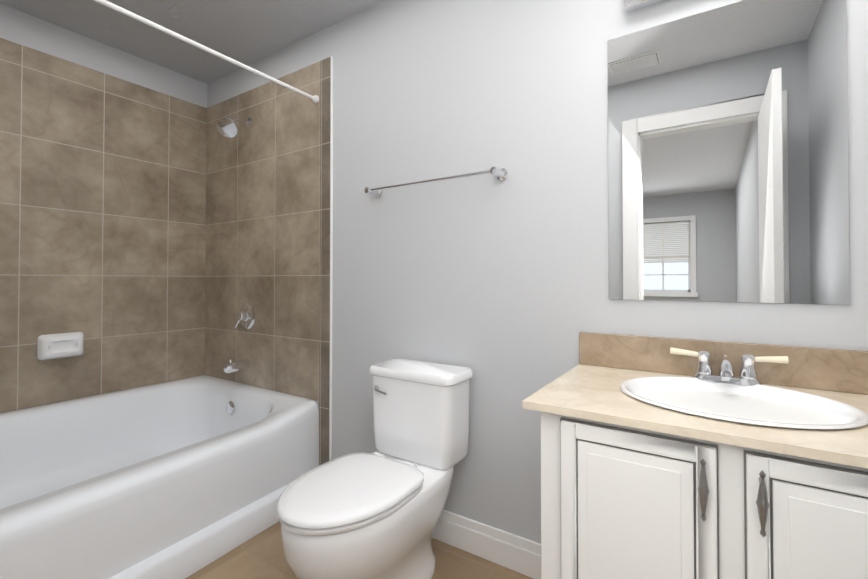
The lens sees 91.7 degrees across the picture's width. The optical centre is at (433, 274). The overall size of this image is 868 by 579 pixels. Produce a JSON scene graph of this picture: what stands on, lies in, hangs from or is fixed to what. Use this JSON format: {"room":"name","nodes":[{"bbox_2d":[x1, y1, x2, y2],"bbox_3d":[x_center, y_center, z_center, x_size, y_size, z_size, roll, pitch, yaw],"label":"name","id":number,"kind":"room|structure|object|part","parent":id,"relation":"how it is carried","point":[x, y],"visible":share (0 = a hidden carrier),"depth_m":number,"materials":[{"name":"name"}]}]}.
{"room":"bathroom","nodes":[
{"label":"bathroom","id":0,"kind":"room"},
{"bbox_2d":[0,3,206,412],"bbox_3d":[-2.034,-0.082,2.189,0.100,2.440,1.645,-1,-1,33],"label":"wall","id":1,"kind":"structure","parent":0,"point":[25,29],"depth_m":2.34,"materials":[{"name":"grey paint"}]},
{"bbox_2d":[0,38,206,412],"bbox_3d":[-1.963,-0.233,2.199,0.010,1.798,1.535,-1,-1,33],"label":"wall tile","id":2,"kind":"structure","parent":1,"relation":"attached to","point":[103,213],"depth_m":2.33,"materials":[{"name":"brown tile"}]},
{"bbox_2d":[37,332,83,359],"bbox_3d":[-1.931,0.373,2.190,0.041,0.128,0.188,-1,-1,33],"label":"soap dish","id":3,"kind":"object","parent":2,"relation":"attached to","point":[55,346],"visible":1,"depth_m":2.18,"materials":[{"name":"white ceramic"}]},
{"bbox_2d":[0,0,384,83],"bbox_3d":[-1.705,-1.372,-0.673,3.810,0.060,6.300,-1,-1,33],"label":"ceiling","id":4,"kind":"structure","parent":0,"point":[246,32],"depth_m":2.20,"materials":[{"name":"white paint"}]},
{"bbox_2d":[185,522,532,578],"bbox_3d":[-0.581,1.150,1.278,3.510,0.050,1.745,-1,-1,33],"label":"floor","id":5,"kind":"structure","parent":0,"point":[260,555],"depth_m":1.64,"materials":[{"name":"tile"}]},
{"bbox_2d":[0,375,318,578],"bbox_3d":[-1.435,0.898,1.842,1.262,0.470,1.539,-1,-1,33],"label":"bathtub","id":6,"kind":"object","parent":5,"relation":"on","point":[182,478],"visible":0.98,"depth_m":1.84,"materials":[{"name":"white ceramic"}]},
{"bbox_2d":[277,359,472,578],"bbox_3d":[-0.206,0.752,1.492,0.408,0.752,0.748,-1,-1,33],"label":"toilet","id":7,"kind":"object","parent":5,"relation":"on","point":[372,515],"visible":1,"depth_m":1.43,"materials":[{"name":"white ceramic"}]},
{"bbox_3d":[-0.276,0.703,1.385,0.382,0.048,0.491,-1,-1,33],"label":"seat","id":8,"kind":"part","parent":7,"relation":"part of","materials":[{"name":"white plastic"}]},
{"bbox_3d":[-0.210,0.929,1.483,0.374,0.398,0.711,-1,-1,33],"label":"bowl","id":9,"kind":"part","parent":7,"relation":"part of","materials":[{"name":"white ceramic"}]},
{"bbox_3d":[-0.217,0.469,1.698,0.079,0.031,0.021,-1,-1,33],"label":"lever","id":10,"kind":"part","parent":7,"relation":"part of","materials":[{"name":"silver metal"}]},
{"bbox_3d":[-0.058,0.555,1.720,0.408,0.352,0.209,-1,-1,33],"label":"tank","id":11,"kind":"part","parent":7,"relation":"part of","materials":[{"name":"white ceramic"}]},
{"bbox_2d":[522,332,867,578],"bbox_3d":[0.711,0.660,1.016,0.835,0.924,0.572,-1,-1,33],"label":"bathroom vanity","id":12,"kind":"object","parent":5,"relation":"on","point":[669,458],"visible":1,"depth_m":0.91,"materials":[{"name":"white wood"}]},
{"bbox_3d":[0.428,0.648,0.909,0.228,0.527,0.010,-1,-1,33],"label":"door panel","id":13,"kind":"part","parent":12,"relation":"part of","materials":[{"name":"white wood"}]},
{"bbox_3d":[0.430,0.648,0.913,0.306,0.611,0.020,-1,-1,33],"label":"door frame","id":14,"kind":"part","parent":12,"relation":"part of","materials":[{"name":"white wood"}]},
{"bbox_2d":[522,364,867,468],"bbox_3d":[0.716,0.318,1.029,0.835,0.018,0.552,-1,-1,33],"label":"countertop","id":15,"kind":"structure","parent":12,"relation":"on","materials":[{"name":"stone"}]},
{"bbox_2d":[670,347,788,386],"bbox_3d":[0.805,0.265,1.161,0.276,0.090,0.146,-1,-1,33],"label":"faucet","id":16,"kind":"object","parent":15,"relation":"on","point":[704,376],"depth_m":1.18,"materials":[{"name":"silver metal"}]},
{"bbox_2d":[620,376,867,429],"bbox_3d":[0.718,0.379,1.026,0.486,0.164,0.396,-1,-1,33],"label":"sink","id":17,"kind":"object","parent":15,"relation":"in","point":[738,401],"depth_m":1.04,"materials":[{"name":"white ceramic"}]},
{"bbox_3d":[0.525,0.417,0.821,0.020,0.121,0.035,-1,-1,33],"label":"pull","id":18,"kind":"part","parent":12,"relation":"part of","materials":[{"name":"grey metal"}]},
{"bbox_3d":[0.601,0.417,0.771,0.020,0.121,0.035,-1,-1,33],"label":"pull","id":19,"kind":"part","parent":12,"relation":"part of","materials":[{"name":"grey metal"}]},
{"bbox_3d":[0.722,0.645,0.722,0.297,0.611,0.020,-1,-1,33],"label":"door frame","id":20,"kind":"part","parent":12,"relation":"part of","materials":[{"name":"white wood"}]},
{"bbox_3d":[0.719,0.645,0.718,0.219,0.527,0.010,-1,-1,33],"label":"door panel","id":21,"kind":"part","parent":12,"relation":"part of","materials":[{"name":"white wood"}]},
{"bbox_2d":[207,0,867,543],"bbox_3d":[-0.130,-0.085,1.983,3.510,2.440,0.100,-1,-1,33],"label":"wall","id":22,"kind":"structure","parent":0,"point":[499,288],"depth_m":1.69,"materials":[{"name":"grey paint"}]},
{"bbox_2d":[205,61,319,400],"bbox_3d":[-1.073,-0.228,2.538,1.127,1.798,0.010,-1,-1,33],"label":"wall tile","id":23,"kind":"structure","parent":22,"relation":"attached to","point":[262,256],"depth_m":2.47,"materials":[{"name":"brown tile"}]},
{"bbox_2d":[93,0,318,103],"bbox_3d":[-1.045,-0.940,1.612,0.044,0.044,1.523,-1,-1,33],"label":"shower curtain rod","id":24,"kind":"object","parent":23,"relation":"attached to","point":[315,99],"visible":1,"depth_m":1.73,"materials":[{"name":"white metal"}]},
{"bbox_2d":[216,117,251,137],"bbox_3d":[-1.167,-0.878,2.480,0.113,0.160,0.204,-1,-1,33],"label":"shower head","id":25,"kind":"object","parent":23,"relation":"attached to","point":[227,127],"visible":1,"depth_m":2.43},
{"bbox_2d":[224,359,249,372],"bbox_3d":[-1.174,0.541,2.507,0.062,0.077,0.139,-1,-1,33],"label":"tub spout","id":26,"kind":"object","parent":23,"relation":"attached to","point":[235,366],"visible":1,"depth_m":2.48,"materials":[{"name":"silver metal"}]},
{"bbox_2d":[235,302,254,328],"bbox_3d":[-1.153,0.253,2.543,0.164,0.164,0.056,-1,-1,33],"label":"tub valve","id":27,"kind":"object","parent":23,"relation":"attached to","point":[246,316],"visible":1,"depth_m":2.54,"materials":[{"name":"silver metal"}]},
{"bbox_2d":[319,57,330,465],"bbox_3d":[-0.567,0.003,2.203,0.079,2.270,0.011,-1,-1,33],"label":"wall tile edge","id":28,"kind":"structure","parent":22,"relation":"attached to","point":[324,282],"depth_m":2.20,"materials":[{"name":"brown tile"}]},
{"bbox_2d":[329,56,332,460],"bbox_3d":[-0.532,0.003,2.179,0.006,2.270,0.012,-1,-1,33],"label":"trim","id":29,"kind":"structure","parent":22,"relation":"attached to","point":[331,254],"depth_m":2.18,"materials":[{"name":"white paint"}]},
{"bbox_2d":[364,166,507,197],"bbox_3d":[-0.022,-0.391,1.805,0.689,0.047,0.085,-1,-1,33],"label":"towel rail","id":30,"kind":"object","parent":22,"relation":"attached to","point":[500,174],"visible":1,"depth_m":1.73,"materials":[{"name":"silver metal"}]},
{"bbox_2d":[432,510,540,578],"bbox_3d":[0.011,1.068,1.806,1.294,0.130,0.016,-1,-1,33],"label":"baseboard","id":31,"kind":"structure","parent":22,"relation":"attached to","point":[516,553],"depth_m":1.66,"materials":[{"name":"white paint"}]},
{"bbox_2d":[624,0,666,12],"bbox_3d":[0.806,-0.998,1.225,0.480,0.235,0.161,-1,-1,33],"label":"vanity light","id":32,"kind":"object","parent":22,"relation":"attached to","point":[631,5],"visible":0.98,"depth_m":1.38,"materials":[{"name":"silver metal"}]},
{"bbox_2d":[579,332,867,394],"bbox_3d":[0.862,0.256,1.252,0.835,0.110,0.021,-1,-1,33],"label":"backsplash","id":33,"kind":"structure","parent":22,"relation":"attached to","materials":[{"name":"stone"}]},
{"bbox_2d":[608,0,849,304],"bbox_3d":[0.848,-0.362,1.282,0.598,0.891,0.006,-1,-1,33],"label":"mirror","id":34,"kind":"object","parent":22,"relation":"attached to","point":[728,179],"visible":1,"depth_m":1.25,"materials":[{"name":"clear glass"}]}
]}

